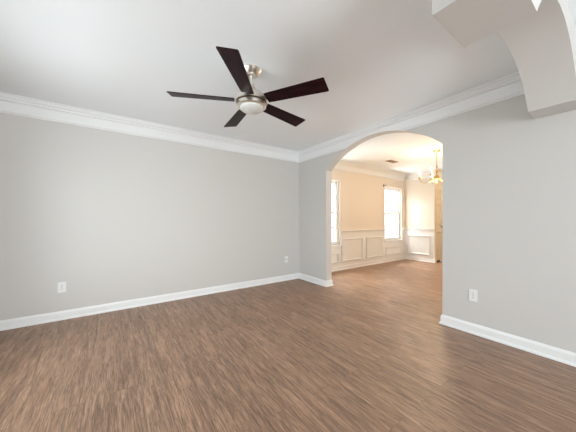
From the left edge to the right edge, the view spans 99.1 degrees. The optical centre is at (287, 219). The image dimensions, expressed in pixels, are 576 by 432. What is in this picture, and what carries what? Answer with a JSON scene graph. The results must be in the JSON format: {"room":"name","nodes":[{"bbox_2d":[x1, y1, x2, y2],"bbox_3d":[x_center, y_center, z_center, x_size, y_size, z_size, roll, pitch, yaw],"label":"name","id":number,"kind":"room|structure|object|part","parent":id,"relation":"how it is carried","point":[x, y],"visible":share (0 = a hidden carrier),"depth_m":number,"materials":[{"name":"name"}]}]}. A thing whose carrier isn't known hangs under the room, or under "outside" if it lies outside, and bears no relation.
{"room":"empty living room","nodes":[
{"label":"empty living room","id":0,"kind":"room"},
{"bbox_2d":[0,113,298,320],"bbox_3d":[-1.539,-0.074,3.654,4.171,2.439,0.180,0,0,-35],"label":"wall","id":1,"kind":"structure","parent":0,"point":[110,216],"depth_m":3.15,"materials":[{"name":"grey paint"}]},
{"bbox_2d":[58,282,65,292],"bbox_3d":[-2.578,0.776,2.802,0.072,0.118,0.009,0,0,-35],"label":"wall outlet","id":2,"kind":"object","parent":1,"relation":"attached to","point":[61,285],"visible":1,"depth_m":2.80,"materials":[{"name":"white plastic"}]},
{"bbox_2d":[0,256,435,330],"bbox_3d":[1.107,1.095,3.436,7.978,0.100,3.343,0,0,-35],"label":"baseboard","id":3,"kind":"structure","parent":1,"relation":"attached to","point":[13,323],"depth_m":3.42,"materials":[{"name":"white paint"}]},
{"bbox_2d":[0,259,575,431],"bbox_3d":[3.052,1.195,2.267,10.061,0.100,7.760,0,0,-35],"label":"floor","id":4,"kind":"structure","parent":0,"point":[369,350],"depth_m":1.87,"materials":[{"name":"wood"}]},
{"bbox_2d":[0,0,575,173],"bbox_3d":[3.052,-1.354,2.267,10.061,0.120,7.760,0,0,-35],"label":"ceiling","id":5,"kind":"structure","parent":0,"point":[378,61],"depth_m":2.00,"materials":[{"name":"white paint"}]},
{"bbox_2d":[167,46,328,126],"bbox_3d":[-0.325,-1.108,2.172,1.300,0.371,1.277,0,0,-35],"label":"ceiling fan","id":6,"kind":"object","parent":5,"relation":"hanging from","point":[249,100],"visible":1,"depth_m":2.02,"materials":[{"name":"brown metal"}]},
{"bbox_3d":[-0.717,-1.025,2.059,0.523,0.006,0.145,0,13,-11],"label":"blade","id":7,"kind":"part","parent":6,"relation":"part of","materials":[{"name":"brown wood"}]},
{"bbox_3d":[-0.347,-1.025,1.731,0.145,0.006,0.523,13,1,4],"label":"blade","id":8,"kind":"part","parent":6,"relation":"part of","materials":[{"name":"brown wood"}]},
{"bbox_3d":[-0.515,-1.025,2.493,0.145,0.006,0.523,-15,7,-28],"label":"blade","id":9,"kind":"part","parent":6,"relation":"part of","materials":[{"name":"brown wood"}]},
{"bbox_3d":[-0.317,-0.951,2.137,0.206,0.056,0.206,0,0,-35],"label":"lamp shade","id":10,"kind":"part","parent":6,"relation":"part of","materials":[{"name":"white glass"}]},
{"bbox_3d":[-0.041,-1.025,2.437,0.145,0.006,0.523,-17,-12,41],"label":"blade","id":11,"kind":"part","parent":6,"relation":"part of","materials":[{"name":"brown wood"}]},
{"bbox_3d":[0.056,-1.025,1.972,0.523,0.006,0.145,0,-13,24],"label":"blade","id":12,"kind":"part","parent":6,"relation":"part of","materials":[{"name":"brown wood"}]},
{"bbox_2d":[418,150,441,183],"bbox_3d":[2.793,-0.991,4.611,0.605,0.606,0.615,0,0,-35],"label":"chandelier","id":13,"kind":"object","parent":5,"relation":"hanging from","point":[436,177],"visible":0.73,"depth_m":4.62,"materials":[{"name":"gold metal"}]},
{"bbox_2d":[332,169,404,244],"bbox_3d":[1.848,-0.074,6.089,3.910,2.439,0.130,0,0,-35],"label":"wall","id":14,"kind":"structure","parent":0,"point":[361,197],"depth_m":6.01,"materials":[{"name":"beige paint"}]},
{"bbox_2d":[332,253,338,262],"bbox_3d":[0.831,0.856,5.266,0.733,0.212,0.030,0,0,-35],"label":"trim","id":15,"kind":"structure","parent":14,"relation":"attached to","point":[337,254],"depth_m":5.44,"materials":[{"name":"white paint"}]},
{"bbox_2d":[332,180,341,247],"bbox_3d":[0.804,-0.115,5.325,0.894,1.504,0.160,0,0,-35],"label":"window","id":16,"kind":"structure","parent":14,"relation":"in","point":[334,244],"depth_m":5.56,"materials":[{"name":"white paint"}]},
{"bbox_3d":[0.771,-0.484,5.372,0.778,0.710,0.025,0,0,-35],"label":"sash","id":17,"kind":"part","parent":16,"relation":"part of","materials":[{"name":"white paint"}]},
{"bbox_3d":[0.787,0.190,5.349,0.778,0.710,0.025,0,0,-35],"label":"sash","id":18,"kind":"part","parent":16,"relation":"part of","materials":[{"name":"white paint"}]},
{"bbox_2d":[341,238,362,261],"bbox_3d":[1.510,0.703,5.747,0.738,0.518,0.030,0,0,-35],"label":"trim","id":19,"kind":"structure","parent":14,"relation":"attached to","point":[342,260],"depth_m":5.71,"materials":[{"name":"white paint"}]},
{"bbox_2d":[340,229,385,232],"bbox_3d":[1.879,0.290,6.004,1.682,0.062,0.045,0,0,-35],"label":"trim","id":20,"kind":"structure","parent":14,"relation":"attached to","point":[371,230],"depth_m":5.92,"materials":[{"name":"white paint"}]},
{"bbox_2d":[366,236,382,257],"bbox_3d":[2.206,0.703,6.240,0.681,0.518,0.030,0,0,-35],"label":"trim","id":21,"kind":"structure","parent":14,"relation":"attached to","point":[377,236],"depth_m":6.23,"materials":[{"name":"white paint"}]},
{"bbox_2d":[332,230,434,266],"bbox_3d":[2.065,0.728,5.672,3.780,0.834,0.802,0,0,-35],"label":"trim","id":22,"kind":"structure","parent":14,"relation":"attached to","point":[351,248],"depth_m":6.35,"materials":[{"name":"white paint"}]},
{"bbox_2d":[333,133,441,180],"bbox_3d":[3.557,-1.196,5.164,5.629,0.196,3.355,0,0,-35],"label":"trim","id":23,"kind":"structure","parent":14,"relation":"attached to","point":[343,166],"depth_m":6.40,"materials":[{"name":"white paint"}]},
{"bbox_2d":[385,246,401,254],"bbox_3d":[2.905,0.856,6.735,0.756,0.212,0.030,0,0,-35],"label":"trim","id":24,"kind":"structure","parent":14,"relation":"attached to","point":[394,246],"depth_m":6.72,"materials":[{"name":"white paint"}]},
{"bbox_2d":[384,187,403,242],"bbox_3d":[2.876,-0.115,6.793,0.894,1.504,0.160,0,0,-35],"label":"window","id":25,"kind":"structure","parent":14,"relation":"in","point":[392,239],"depth_m":6.89,"materials":[{"name":"white paint"}]},
{"bbox_3d":[2.843,-0.484,6.840,0.778,0.710,0.025,0,0,-35],"label":"sash","id":26,"kind":"part","parent":25,"relation":"part of","materials":[{"name":"white paint"}]},
{"bbox_3d":[2.859,0.190,6.817,0.778,0.710,0.025,0,0,-35],"label":"sash","id":27,"kind":"part","parent":25,"relation":"part of","materials":[{"name":"white paint"}]},
{"bbox_3d":[2.897,0.605,6.764,0.894,0.065,0.090,0,0,-35],"label":"sill","id":28,"kind":"part","parent":25,"relation":"part of","materials":[{"name":"white paint"}]},
{"bbox_2d":[405,177,435,228],"bbox_3d":[3.660,-0.074,6.802,0.130,2.439,0.802,0,0,-35],"label":"wall","id":29,"kind":"structure","parent":0,"point":[419,197],"depth_m":6.73,"materials":[{"name":"beige paint"}]},
{"bbox_2d":[402,228,434,230],"bbox_3d":[3.545,0.290,6.721,0.151,0.062,0.802,0,0,-35],"label":"trim","id":30,"kind":"structure","parent":29,"relation":"attached to","point":[409,229],"depth_m":6.79,"materials":[{"name":"white paint"}]},
{"bbox_2d":[408,235,429,254],"bbox_3d":[3.591,0.703,6.753,0.030,0.518,0.595,0,0,-35],"label":"trim","id":31,"kind":"structure","parent":29,"relation":"attached to","point":[408,235],"depth_m":6.79,"materials":[{"name":"white paint"}]},
{"bbox_2d":[299,94,575,352],"bbox_3d":[2.368,-0.074,1.859,0.132,2.439,7.625,0,0,-35],"label":"wall","id":32,"kind":"structure","parent":0,"point":[509,174],"depth_m":2.27,"materials":[{"name":"grey paint"}]},
{"bbox_2d":[0,72,524,162],"bbox_3d":[0.715,-1.196,0.584,4.041,0.196,7.435,0,0,-35],"label":"trim","id":33,"kind":"structure","parent":32,"relation":"attached to","point":[509,86],"depth_m":2.98,"materials":[{"name":"white paint"}]},
{"bbox_2d":[469,289,477,301],"bbox_3d":[1.855,0.764,2.462,0.009,0.118,0.072,0,0,-35],"label":"wall outlet","id":34,"kind":"object","parent":32,"relation":"attached to","point":[473,294],"visible":1,"depth_m":2.46,"materials":[{"name":"white plastic"}]},
{"bbox_2d":[439,314,575,366],"bbox_3d":[3.153,1.095,0.752,0.184,0.100,4.911,0,0,-35],"label":"baseboard","id":35,"kind":"structure","parent":32,"relation":"attached to","point":[554,353],"depth_m":2.20,"materials":[{"name":"white paint"}]},
{"bbox_2d":[432,0,575,118],"bbox_3d":[1.435,-1.075,1.461,1.852,0.438,0.259,0,0,-35],"label":"archway","id":36,"kind":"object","parent":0,"point":[540,35],"depth_m":1.52,"materials":[{"name":"grey paint"}]},
{"bbox_3d":[4.608,-0.074,7.062,1.719,2.439,0.130,0,0,-35],"label":"wall","id":37,"kind":"structure","parent":0,"visible":0},
{"bbox_2d":[435,183,441,262],"bbox_3d":[4.198,0.097,6.699,0.824,2.097,0.078,0,0,-35],"label":"door","id":38,"kind":"structure","parent":37,"relation":"in","point":[438,190],"depth_m":6.61,"materials":[{"name":"beige paint"}]}
]}

